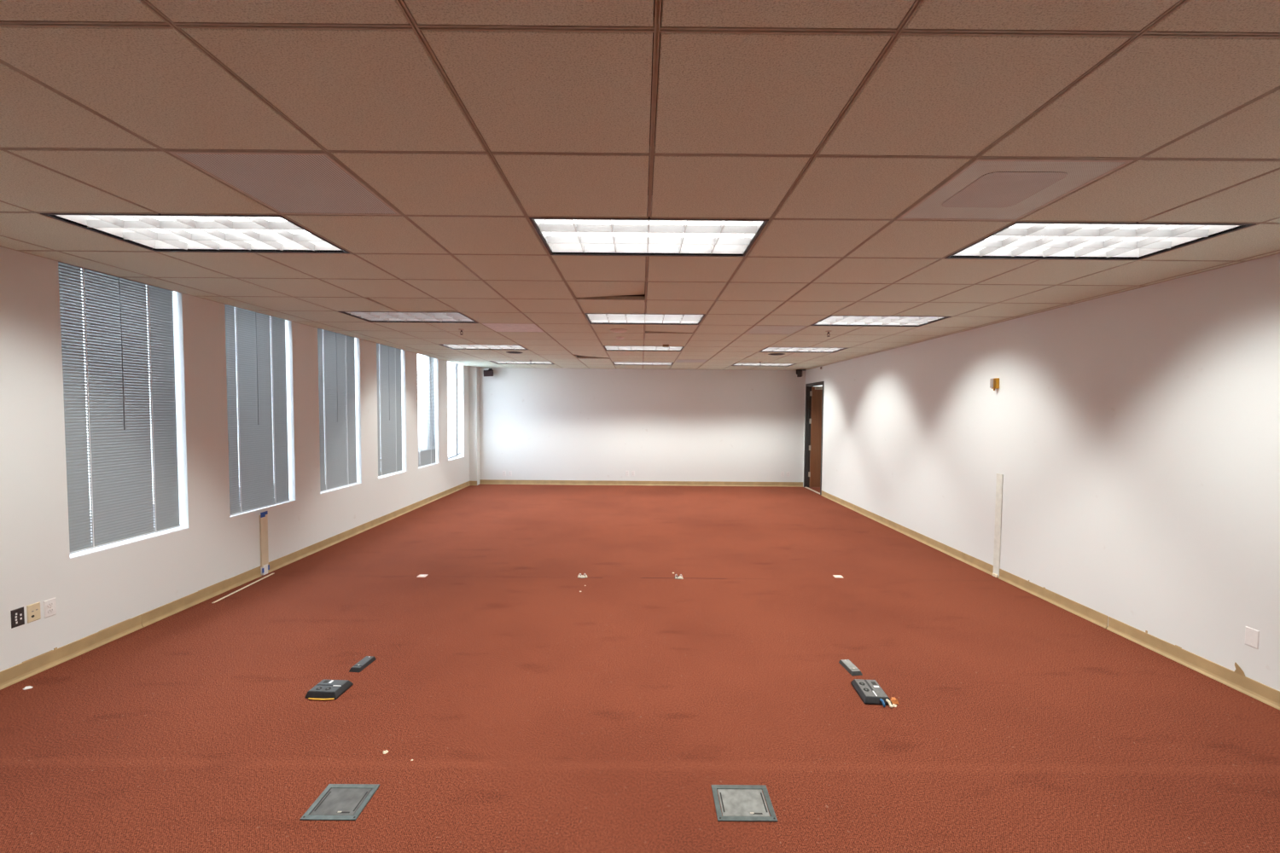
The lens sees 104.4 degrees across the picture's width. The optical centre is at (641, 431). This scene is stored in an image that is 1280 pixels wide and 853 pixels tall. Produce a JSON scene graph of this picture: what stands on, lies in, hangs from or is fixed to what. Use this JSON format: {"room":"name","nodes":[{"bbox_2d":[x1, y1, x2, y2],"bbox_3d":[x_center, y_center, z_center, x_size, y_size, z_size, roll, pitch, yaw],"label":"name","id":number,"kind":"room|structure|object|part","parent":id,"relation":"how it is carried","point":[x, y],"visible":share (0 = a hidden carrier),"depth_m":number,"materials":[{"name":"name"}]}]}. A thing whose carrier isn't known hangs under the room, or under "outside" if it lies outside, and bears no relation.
{"room":"empty office room","nodes":[
{"label":"empty office room","id":0,"kind":"room"},
{"bbox_2d":[0,246,469,671],"bbox_3d":[-3.989,-0.016,4.449,0.220,3.270,14.300,0,2,0],"label":"wall","id":1,"kind":"structure","parent":0,"point":[96,592],"depth_m":4.21,"materials":[{"name":"white paint"}]},
{"bbox_2d":[10,606,24,628],"bbox_3d":[-3.885,1.159,3.095,0.008,0.112,0.067,0,2,0],"label":"data plate","id":2,"kind":"object","parent":1,"relation":"attached to","point":[17,615],"visible":1,"depth_m":3.09,"materials":[{"name":"brown plastic"}]},
{"bbox_2d":[26,601,40,623],"bbox_3d":[-3.885,1.157,3.176,0.007,0.113,0.071,0,2,0],"label":"data plate","id":3,"kind":"object","parent":1,"relation":"attached to","point":[33,610],"visible":1,"depth_m":3.17,"materials":[{"name":"beige plastic"}]},
{"bbox_2d":[43,598,56,618],"bbox_3d":[-3.884,1.158,3.263,0.010,0.113,0.068,0,2,0],"label":"wall outlet","id":4,"kind":"object","parent":1,"relation":"attached to","point":[49,607],"visible":1,"depth_m":3.26,"materials":[{"name":"white plastic"}]},
{"bbox_2d":[47,602,53,607],"bbox_3d":[-3.881,1.139,3.262,0.004,0.033,0.033,0,2,0],"label":"receptacle","id":5,"kind":"object","parent":4,"relation":"attached to","point":[49,604],"depth_m":3.26,"materials":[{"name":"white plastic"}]},
{"bbox_2d":[47,608,53,613],"bbox_3d":[-3.882,1.178,3.264,0.004,0.033,0.033,0,2,0],"label":"receptacle","id":6,"kind":"object","parent":4,"relation":"attached to","point":[49,610],"depth_m":3.26,"materials":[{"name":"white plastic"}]},
{"bbox_2d":[58,261,180,554],"bbox_3d":[-3.929,-0.220,3.776,0.044,2.100,0.844,0,2,0],"label":"window blind","id":7,"kind":"object","parent":1,"relation":"attached to","point":[120,341],"visible":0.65,"depth_m":3.72,"materials":[{"name":"grey plastic"}]},
{"bbox_3d":[-3.936,-0.199,3.522,0.030,2.067,0.004,0,2,0],"label":"ladder cord","id":8,"kind":"part","parent":7,"relation":"part of","materials":[{"name":"white fabric"}]},
{"bbox_3d":[-3.945,0.823,3.819,0.024,0.012,0.844,0,2,0],"label":"rail","id":9,"kind":"part","parent":7,"relation":"part of","materials":[{"name":"white metal"}]},
{"bbox_3d":[-3.937,-0.218,3.980,0.030,2.067,0.004,0,2,0],"label":"ladder cord","id":10,"kind":"part","parent":7,"relation":"part of","materials":[{"name":"white fabric"}]},
{"bbox_2d":[69,526,188,559],"bbox_3d":[-3.978,-0.211,3.776,0.198,2.125,0.888,0,2,0],"label":"window","id":11,"kind":"structure","parent":1,"relation":"in","point":[174,530],"depth_m":3.77,"materials":[{"name":"metal"}]},
{"bbox_2d":[0,481,470,690],"bbox_3d":[-3.882,1.448,4.359,0.017,0.113,13.800,0,2,0],"label":"baseboard","id":12,"kind":"structure","parent":1,"relation":"attached to","point":[31,667],"depth_m":4.07,"materials":[{"name":"beige plastic"}]},
{"bbox_2d":[224,304,290,515],"bbox_3d":[-3.931,-0.267,5.093,0.044,2.116,0.844,0,2,0],"label":"window blind","id":13,"kind":"object","parent":1,"relation":"attached to","point":[253,334],"visible":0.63,"depth_m":5.07,"materials":[{"name":"grey plastic"}]},
{"bbox_3d":[-3.938,-0.246,4.840,0.030,2.083,0.004,0,2,0],"label":"ladder cord","id":14,"kind":"part","parent":13,"relation":"part of","materials":[{"name":"white fabric"}]},
{"bbox_3d":[-3.946,0.784,5.136,0.024,0.012,0.844,0,2,0],"label":"rail","id":15,"kind":"part","parent":13,"relation":"part of","materials":[{"name":"white metal"}]},
{"bbox_3d":[-3.938,-0.265,5.297,0.030,2.083,0.004,0,2,0],"label":"ladder cord","id":16,"kind":"part","parent":13,"relation":"part of","materials":[{"name":"white fabric"}]},
{"bbox_2d":[230,497,295,517],"bbox_3d":[-3.979,-0.266,5.093,0.198,2.125,0.888,0,2,0],"label":"window","id":17,"kind":"structure","parent":1,"relation":"in","point":[290,501],"depth_m":5.10,"materials":[{"name":"metal"}]},
{"bbox_2d":[259,511,269,575],"bbox_3d":[-3.878,1.147,5.107,0.022,0.652,0.100,0,2,0],"label":"cable cover","id":18,"kind":"object","parent":1,"relation":"attached to","point":[264,565],"visible":1,"depth_m":5.10,"materials":[{"name":"white plastic"}]},
{"bbox_2d":[320,355,361,494],"bbox_3d":[-3.981,-0.320,6.417,0.198,2.125,0.888,0,2,0],"label":"window","id":19,"kind":"structure","parent":1,"relation":"in","point":[356,484],"depth_m":6.51,"materials":[{"name":"metal"}]},
{"bbox_2d":[317,328,357,492],"bbox_3d":[-3.933,-0.324,6.417,0.044,2.110,0.844,0,2,0],"label":"window blind","id":20,"kind":"object","parent":19,"relation":"attached to","point":[336,382],"visible":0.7,"depth_m":6.42,"materials":[{"name":"grey plastic"}]},
{"bbox_3d":[-3.939,-0.303,6.163,0.030,2.077,0.004,0,2,0],"label":"ladder cord","id":21,"kind":"part","parent":20,"relation":"part of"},
{"bbox_3d":[-3.948,0.724,6.460,0.024,0.012,0.844,0,2,0],"label":"rail","id":22,"kind":"part","parent":20,"relation":"part of","materials":[{"name":"white metal"}]},
{"bbox_3d":[-3.940,-0.322,6.621,0.030,2.077,0.004,0,2,0],"label":"ladder cord","id":23,"kind":"part","parent":20,"relation":"part of","materials":[{"name":"white fabric"}]},
{"bbox_3d":[-3.962,0.739,6.460,0.143,0.006,0.884,0,2,0],"label":"sill","id":24,"kind":"part","parent":19,"relation":"part of","materials":[{"name":"paint"}]},
{"bbox_2d":[378,376,405,479],"bbox_3d":[-3.982,-0.375,7.736,0.198,2.125,0.888,0,2,0],"label":"window","id":25,"kind":"structure","parent":1,"relation":"in","point":[397,473],"depth_m":7.82,"materials":[{"name":"metal"}]},
{"bbox_2d":[376,343,402,477],"bbox_3d":[-3.934,-0.385,7.735,0.044,2.098,0.844,0,2,0],"label":"window blind","id":26,"kind":"object","parent":25,"relation":"attached to","point":[389,404],"visible":0.72,"depth_m":7.75,"materials":[{"name":"grey plastic"}]},
{"bbox_3d":[-3.941,-0.364,7.482,0.030,2.065,0.004,0,2,0],"label":"ladder cord","id":27,"kind":"part","parent":26,"relation":"part of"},
{"bbox_3d":[-3.941,-0.383,7.939,0.030,2.065,0.004,0,2,0],"label":"ladder cord","id":28,"kind":"part","parent":26,"relation":"part of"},
{"bbox_3d":[-3.963,0.684,7.779,0.143,0.006,0.884,0,2,0],"label":"sill","id":29,"kind":"part","parent":25,"relation":"part of","materials":[{"name":"paint"}]},
{"bbox_2d":[418,355,438,469],"bbox_3d":[-3.983,-0.429,9.059,0.198,2.125,0.888,0,2,0],"label":"window","id":30,"kind":"structure","parent":1,"relation":"in","point":[427,356],"depth_m":9.44,"materials":[{"name":"metal"}]},
{"bbox_2d":[417,354,436,467],"bbox_3d":[-3.937,-0.433,9.059,0.041,2.110,0.844,0,2,0],"label":"window blind","id":31,"kind":"object","parent":30,"relation":"attached to","point":[425,457],"visible":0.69,"depth_m":9.10,"materials":[{"name":"grey plastic"}]},
{"bbox_3d":[-3.942,-0.413,8.806,0.030,2.077,0.004,0,2,0],"label":"ladder cord","id":32,"kind":"part","parent":31,"relation":"part of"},
{"bbox_3d":[-3.943,-0.431,9.264,0.030,2.077,0.004,0,2,0],"label":"ladder cord","id":33,"kind":"part","parent":31,"relation":"part of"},
{"bbox_3d":[-3.920,-0.603,9.344,0.007,1.740,0.007,-1,3,-36],"label":"pull cord","id":34,"kind":"part","parent":31,"relation":"part of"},
{"bbox_3d":[-3.965,0.629,9.103,0.143,0.006,0.884,0,2,0],"label":"sill","id":35,"kind":"part","parent":30,"relation":"part of","materials":[{"name":"paint"}]},
{"bbox_3d":[-4.055,-0.430,9.059,0.055,2.125,0.888,0,2,0],"label":"frame","id":36,"kind":"part","parent":30,"relation":"part of","materials":[{"name":"metal"}]},
{"bbox_2d":[448,362,463,460],"bbox_3d":[-3.985,-0.485,10.398,0.198,2.125,0.888,0,2,0],"label":"window","id":37,"kind":"structure","parent":1,"relation":"in","point":[454,364],"depth_m":10.79,"materials":[{"name":"metal"}]},
{"bbox_3d":[-4.056,-0.485,10.398,0.055,2.125,0.888,0,2,0],"label":"frame","id":38,"kind":"part","parent":37,"relation":"part of","materials":[{"name":"metal"}]},
{"bbox_2d":[448,363,460,459],"bbox_3d":[-3.944,-0.490,10.398,0.031,2.108,0.844,0,2,0],"label":"window blind","id":39,"kind":"object","parent":37,"relation":"attached to","point":[456,363],"visible":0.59,"depth_m":10.57,"materials":[{"name":"grey"}]},
{"bbox_3d":[-3.944,-0.491,10.585,0.022,1.984,0.024,0,2,0],"label":"hanging cord","id":40,"kind":"part","parent":39,"relation":"part of","materials":[{"name":"white fabric"}]},
{"bbox_3d":[-3.966,0.574,10.442,0.143,0.006,0.884,0,2,0],"label":"sill","id":41,"kind":"part","parent":37,"relation":"part of","materials":[{"name":"paint"}]},
{"bbox_2d":[468,366,479,485],"bbox_3d":[-3.800,-0.357,11.291,0.172,3.150,0.200,0,2,0],"label":"wall pier","id":42,"kind":"object","parent":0,"point":[474,372],"visible":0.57,"depth_m":11.21,"materials":[{"name":"white paint"}]},
{"bbox_2d":[469,481,477,485],"bbox_3d":[-3.812,1.169,11.245,0.172,0.103,0.017,0,2,0],"label":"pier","id":43,"kind":"object","parent":42,"relation":"attached to","point":[471,483],"visible":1,"depth_m":11.25,"materials":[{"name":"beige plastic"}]},
{"bbox_2d":[0,0,1279,370],"bbox_3d":[-0.055,-1.156,4.356,7.630,0.031,14.000,0,2,0],"label":"ceiling","id":44,"kind":"structure","parent":0,"point":[827,122],"depth_m":1.76,"materials":[{"name":"tile"}]},
{"bbox_2d":[40,213,349,253],"bbox_3d":[-2.400,-1.154,2.770,1.199,0.121,0.590,0,2,0],"label":"ceiling light","id":45,"kind":"object","parent":44,"relation":"attached to","point":[159,232],"visible":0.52,"depth_m":2.83,"materials":[{"name":"white plastic"}]},
{"bbox_2d":[168,151,401,215],"bbox_3d":[-1.486,-1.068,2.164,0.590,0.013,0.590,0,2,0],"label":"ceiling vent","id":46,"kind":"object","parent":44,"relation":"in","point":[285,183],"visible":0.87,"depth_m":2.11,"materials":[{"name":"white metal"}]},
{"bbox_2d":[338,311,478,323],"bbox_3d":[-2.403,-1.254,5.206,1.199,0.121,0.590,0,2,0],"label":"ceiling light","id":47,"kind":"object","parent":44,"relation":"attached to","point":[371,317],"visible":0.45,"depth_m":5.30,"materials":[{"name":"white plastic"}]},
{"bbox_2d":[369,297,454,311],"bbox_3d":[-2.098,-1.202,4.599,0.590,0.068,0.590,0,2,0],"label":"tile","id":48,"kind":"structure","parent":44,"relation":"attached to","point":[398,304],"depth_m":4.65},
{"bbox_2d":[440,344,527,349],"bbox_3d":[-2.406,-1.355,7.643,1.199,0.121,0.590,0,2,0],"label":"ceiling light","id":49,"kind":"object","parent":44,"relation":"attached to","point":[451,346],"visible":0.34,"depth_m":7.74,"materials":[{"name":"white plastic"}]},
{"bbox_2d":[481,323,543,331],"bbox_3d":[-1.490,-1.219,5.819,0.590,0.013,0.590,0,2,0],"label":"ceiling vent","id":50,"kind":"object","parent":44,"relation":"in","point":[496,327],"visible":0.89,"depth_m":5.78,"materials":[{"name":"white metal"}]},
{"bbox_2d":[506,351,523,354],"bbox_3d":[-2.121,-1.319,8.285,0.274,0.010,0.274,0,2,0],"label":"ceiling speaker","id":51,"kind":"object","parent":44,"relation":"attached to","point":[514,352],"visible":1,"depth_m":8.28},
{"bbox_2d":[488,360,553,364],"bbox_3d":[-2.409,-1.456,10.079,1.199,0.121,0.590,0,2,0],"label":"ceiling light","id":52,"kind":"object","parent":44,"relation":"attached to","point":[495,362],"visible":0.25,"depth_m":10.17,"materials":[{"name":"white plastic"}]},
{"bbox_2d":[576,354,609,358],"bbox_3d":[-0.883,-1.369,8.864,0.590,0.068,0.590,0,2,0],"label":"tile","id":53,"kind":"structure","parent":44,"relation":"attached to","point":[596,356],"depth_m":8.94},
{"bbox_2d":[566,281,645,297],"bbox_3d":[-0.268,-1.160,3.992,0.590,0.062,0.590,0,2,0],"label":"tile","id":54,"kind":"structure","parent":44,"relation":"attached to","point":[580,289],"depth_m":3.95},
{"bbox_2d":[610,328,627,332],"bbox_3d":[-0.271,-1.192,5.895,0.204,0.030,0.204,0,2,0],"label":"smoke detector","id":55,"kind":"object","parent":44,"relation":"attached to","point":[614,330],"visible":1,"depth_m":5.84,"materials":[{"name":"beige plastic"}]},
{"bbox_2d":[615,336,624,339],"bbox_3d":[-0.278,-1.218,6.479,0.126,0.026,0.126,0,2,0],"label":"smoke detector","id":56,"kind":"object","parent":44,"relation":"attached to","point":[618,337],"visible":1,"depth_m":6.44,"materials":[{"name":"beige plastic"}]},
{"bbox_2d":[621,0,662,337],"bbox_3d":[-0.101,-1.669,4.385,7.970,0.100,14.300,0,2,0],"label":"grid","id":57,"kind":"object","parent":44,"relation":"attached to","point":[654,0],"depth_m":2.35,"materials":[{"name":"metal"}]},
{"bbox_2d":[612,361,673,365],"bbox_3d":[0.030,-1.436,10.083,1.199,0.121,0.590,0,2,0],"label":"ceiling light","id":58,"kind":"object","parent":44,"relation":"attached to","point":[613,363],"visible":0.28,"depth_m":10.18,"materials":[{"name":"white plastic"}]},
{"bbox_2d":[603,345,684,351],"bbox_3d":[0.033,-1.335,7.646,1.199,0.121,0.590,0,2,0],"label":"ceiling light","id":59,"kind":"object","parent":44,"relation":"attached to","point":[643,348],"visible":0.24,"depth_m":7.74,"materials":[{"name":"white plastic"}]},
{"bbox_2d":[584,302,705,325],"bbox_3d":[0.035,-1.235,5.210,1.199,0.121,0.590,0,2,0],"label":"ceiling light","id":60,"kind":"object","parent":44,"relation":"attached to","point":[652,319],"visible":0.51,"depth_m":5.30,"materials":[{"name":"white plastic"}]},
{"bbox_3d":[0.035,-1.181,5.212,1.199,0.014,0.590,0,2,0],"label":"trim frame","id":61,"kind":"part","parent":60,"relation":"part of","materials":[{"name":"white metal"}]},
{"bbox_2d":[529,195,768,256],"bbox_3d":[0.038,-1.134,2.774,1.199,0.121,0.590,0,2,0],"label":"ceiling light","id":62,"kind":"object","parent":44,"relation":"attached to","point":[648,236],"visible":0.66,"depth_m":2.87,"materials":[{"name":"white plastic"}]},
{"bbox_3d":[0.038,-1.081,2.776,1.199,0.014,0.590,0,2,0],"label":"trim frame","id":63,"kind":"part","parent":62,"relation":"part of","materials":[{"name":"white metal"}]},
{"bbox_2d":[645,325,698,332],"bbox_3d":[0.339,-1.219,5.821,0.590,0.040,0.590,0,2,0],"label":"tile","id":64,"kind":"structure","parent":44,"relation":"attached to","point":[676,328],"depth_m":5.82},
{"bbox_2d":[731,363,796,366],"bbox_3d":[2.468,-1.416,10.086,1.199,0.121,0.590,0,2,0],"label":"ceiling light","id":65,"kind":"object","parent":44,"relation":"attached to","point":[735,364],"visible":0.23,"depth_m":10.18,"materials":[{"name":"white plastic"}]},
{"bbox_2d":[768,353,784,355],"bbox_3d":[2.238,-1.281,8.231,0.274,0.010,0.274,0,2,0],"label":"ceiling speaker","id":66,"kind":"object","parent":44,"relation":"attached to","point":[772,354],"visible":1,"depth_m":8.22},
{"bbox_2d":[744,325,808,334],"bbox_3d":[1.558,-1.194,5.823,0.590,0.013,0.590,0,2,0],"label":"ceiling vent","id":67,"kind":"object","parent":44,"relation":"in","point":[755,329],"visible":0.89,"depth_m":5.81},
{"bbox_2d":[758,347,847,352],"bbox_3d":[2.471,-1.315,7.650,1.199,0.121,0.590,0,2,0],"label":"ceiling light","id":68,"kind":"object","parent":44,"relation":"attached to","point":[768,349],"visible":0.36,"depth_m":7.74,"materials":[{"name":"white plastic"}]},
{"bbox_2d":[810,315,951,326],"bbox_3d":[2.474,-1.215,5.213,1.199,0.121,0.590,0,2,0],"label":"ceiling light","id":69,"kind":"object","parent":44,"relation":"attached to","point":[855,321],"visible":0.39,"depth_m":5.30,"materials":[{"name":"white plastic"}]},
{"bbox_2d":[896,158,1133,221],"bbox_3d":[1.562,-1.044,2.169,0.590,0.013,0.590,0,2,0],"label":"ceiling vent","id":70,"kind":"object","parent":44,"relation":"in","point":[1011,189],"visible":0.95,"depth_m":2.11,"materials":[{"name":"white metal"}]},
{"bbox_2d":[944,221,1256,260],"bbox_3d":[2.476,-1.114,2.777,1.199,0.121,0.590,0,2,0],"label":"ceiling light","id":71,"kind":"object","parent":44,"relation":"attached to","point":[1137,241],"visible":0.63,"depth_m":2.84,"materials":[{"name":"white plastic"}]},
{"bbox_2d":[0,484,1279,852],"bbox_3d":[0.659,1.579,4.820,9.543,0.128,14.900,0,2,0],"label":"floor","id":72,"kind":"structure","parent":0,"point":[533,712],"depth_m":2.87,"materials":[{"name":"red carpet"}]},
{"bbox_2d":[211,573,273,603],"bbox_3d":[-3.784,1.486,4.751,0.021,0.005,0.800,0,2,-4],"label":"trim strip","id":73,"kind":"object","parent":72,"relation":"on","point":[271,573],"visible":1,"depth_m":4.71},
{"bbox_2d":[308,698,334,700],"bbox_3d":[-1.885,1.574,2.921,0.152,0.010,0.018,0,2,0],"label":"wire","id":74,"kind":"object","parent":72,"relation":"on","point":[308,698],"visible":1,"depth_m":2.92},
{"bbox_2d":[304,679,353,699],"bbox_3d":[-1.890,1.556,3.010,0.190,0.040,0.160,1,2,3],"label":"box","id":75,"kind":"object","parent":72,"relation":"on","point":[325,689],"visible":1,"depth_m":2.97,"materials":[{"name":"black plastic"}]},
{"bbox_2d":[299,784,379,820],"bbox_3d":[-1.306,1.613,2.165,0.232,0.007,0.196,0,2,0],"label":"floor plate","id":76,"kind":"object","parent":72,"relation":"on","point":[343,802],"visible":1,"depth_m":2.16,"materials":[{"name":"metal"}]},
{"bbox_3d":[-1.306,1.614,2.165,0.182,0.004,0.148,0,2,0],"label":"lid","id":77,"kind":"part","parent":76,"relation":"part of","materials":[{"name":"grey metal"}]},
{"bbox_2d":[349,656,376,672],"bbox_3d":[-1.863,1.552,3.320,0.075,0.025,0.175,1,2,6],"label":"floor outlet","id":78,"kind":"object","parent":72,"relation":"on","point":[367,660],"visible":1,"depth_m":3.30,"materials":[{"name":"black plastic"}]},
{"bbox_3d":[-1.861,1.540,3.334,0.056,0.002,0.126,1,2,6],"label":"lid","id":79,"kind":"part","parent":78,"relation":"part of","materials":[{"name":"grey plastic"}]},
{"bbox_2d":[577,573,587,578],"bbox_3d":[-0.607,1.482,5.120,0.100,0.035,0.094,0,2,0],"label":"floor outlet","id":80,"kind":"object","parent":72,"relation":"on","point":[578,576],"depth_m":5.10,"materials":[{"name":"white plastic"}]},
{"bbox_2d":[674,574,683,579],"bbox_3d":[0.382,1.490,5.116,0.094,0.035,0.094,0,2,0],"label":"floor outlet","id":81,"kind":"object","parent":72,"relation":"on","point":[675,577],"depth_m":5.09,"materials":[{"name":"white plastic"}]},
{"bbox_2d":[711,785,777,821],"bbox_3d":[0.445,1.626,2.178,0.250,0.007,0.198,0,2,0],"label":"floor plate","id":82,"kind":"object","parent":72,"relation":"on","point":[738,803],"visible":1,"depth_m":2.17,"materials":[{"name":"metal"}]},
{"bbox_3d":[0.445,1.628,2.178,0.200,0.004,0.150,0,2,0],"label":"lid","id":83,"kind":"part","parent":82,"relation":"part of","materials":[{"name":"grey metal"}]},
{"bbox_2d":[838,659,862,675],"bbox_3d":[1.400,1.578,3.328,0.075,0.025,0.175,0,2,-6],"label":"floor outlet","id":84,"kind":"object","parent":72,"relation":"on","point":[847,665],"visible":1,"depth_m":3.30,"materials":[{"name":"grey plastic"}]},
{"bbox_3d":[1.399,1.567,3.342,0.056,0.002,0.126,0,2,-6],"label":"lid","id":85,"kind":"part","parent":84,"relation":"part of","materials":[{"name":"grey metal"}]},
{"bbox_2d":[850,679,892,705],"bbox_3d":[1.399,1.582,3.027,0.160,0.040,0.224,1,2,3],"label":"box","id":86,"kind":"object","parent":72,"relation":"on","point":[869,691],"visible":1,"depth_m":2.99,"materials":[{"name":"black plastic"}]},
{"bbox_2d":[885,698,892,708],"bbox_3d":[1.449,1.592,2.908,0.018,0.035,0.055,0,2,-12],"label":"cable","id":87,"kind":"object","parent":72,"relation":"on","point":[887,700],"visible":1,"depth_m":2.90,"materials":[{"name":"white plastic"}]},
{"bbox_2d":[890,697,899,704],"bbox_3d":[1.489,1.592,2.946,0.056,0.028,0.043,0,2,0],"label":"scrap","id":88,"kind":"object","parent":72,"relation":"on","point":[893,701],"visible":0.93,"depth_m":2.93,"materials":[{"name":"orange"}]},
{"bbox_2d":[479,351,805,482],"bbox_3d":[-0.072,-0.336,11.496,7.630,3.150,0.200,0,2,0],"label":"wall","id":89,"kind":"structure","parent":0,"point":[536,424],"depth_m":11.40,"materials":[{"name":"white paint"}]},
{"bbox_2d":[483,368,493,376],"bbox_3d":[-3.454,-1.335,11.213,0.206,0.203,0.277,0,2,-15],"label":"wall speaker","id":90,"kind":"object","parent":89,"relation":"attached to","point":[490,372],"visible":1,"depth_m":11.10,"materials":[{"name":"black plastic"}]},
{"bbox_2d":[479,479,802,487],"bbox_3d":[0.002,1.192,11.450,7.457,0.103,0.017,0,2,0],"label":"baseboard","id":91,"kind":"structure","parent":89,"relation":"attached to","point":[481,481],"depth_m":11.45,"materials":[{"name":"beige plastic"}]},
{"bbox_2d":[796,369,805,377],"bbox_3d":[3.569,-1.312,11.218,0.210,0.176,0.282,0,2,0],"label":"wall speaker","id":92,"kind":"object","parent":89,"relation":"attached to","point":[799,372],"visible":1,"depth_m":11.11,"materials":[{"name":"black plastic"}]},
{"bbox_2d":[802,253,1279,691],"bbox_3d":[3.811,-0.013,4.458,0.120,3.150,14.300,0,2,0],"label":"wall","id":93,"kind":"structure","parent":0,"point":[1133,436],"depth_m":3.99,"materials":[{"name":"white paint"}]},
{"bbox_2d":[820,490,993,575],"bbox_3d":[3.726,1.374,7.778,0.017,0.103,5.009,0,2,0],"label":"baseboard","id":94,"kind":"structure","parent":93,"relation":"attached to","point":[982,566],"depth_m":6.63,"materials":[{"name":"beige plastic"}]},
{"bbox_2d":[989,378,999,390],"bbox_3d":[3.722,-0.496,5.236,0.066,0.130,0.046,0,2,0],"label":"fire alarm strobe","id":95,"kind":"object","parent":93,"relation":"attached to","point":[994,383],"visible":1,"depth_m":5.22,"materials":[{"name":"yellow plastic"}]},
{"bbox_3d":[3.694,-0.509,5.238,0.008,0.095,0.042,0,2,0],"label":"plate","id":96,"kind":"part","parent":95,"relation":"part of","materials":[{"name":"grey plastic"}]},
{"bbox_2d":[992,473,1003,577],"bbox_3d":[3.731,0.986,5.209,0.022,1.090,0.092,0,2,0],"label":"cable raceway","id":97,"kind":"object","parent":93,"relation":"attached to","point":[999,477],"visible":1,"depth_m":5.20,"materials":[{"name":"beige plastic"}]},
{"bbox_2d":[997,568,1279,710],"bbox_3d":[3.734,1.608,1.329,0.017,0.168,7.714,0,2,0],"label":"baseboard","id":98,"kind":"structure","parent":93,"relation":"attached to","point":[1236,680],"depth_m":3.57,"materials":[{"name":"beige plastic"}]},
{"bbox_2d":[1245,626,1259,649],"bbox_3d":[3.741,1.264,3.045,0.008,0.114,0.070,0,2,0],"label":"blank plate","id":99,"kind":"object","parent":93,"relation":"attached to","point":[1252,636],"visible":1,"depth_m":3.04,"materials":[{"name":"white plastic"}]},
{"bbox_3d":[4.648,-0.039,10.713,1.573,2.700,3.000,0,2,0],"label":"wall","id":100,"kind":"structure","parent":0,"visible":0},
{"bbox_2d":[803,381,824,494],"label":"door","id":101,"kind":"structure","parent":100,"relation":"in","point":[814,395],"depth_m":11.27,"materials":[{"name":"brown wood"}]}
]}

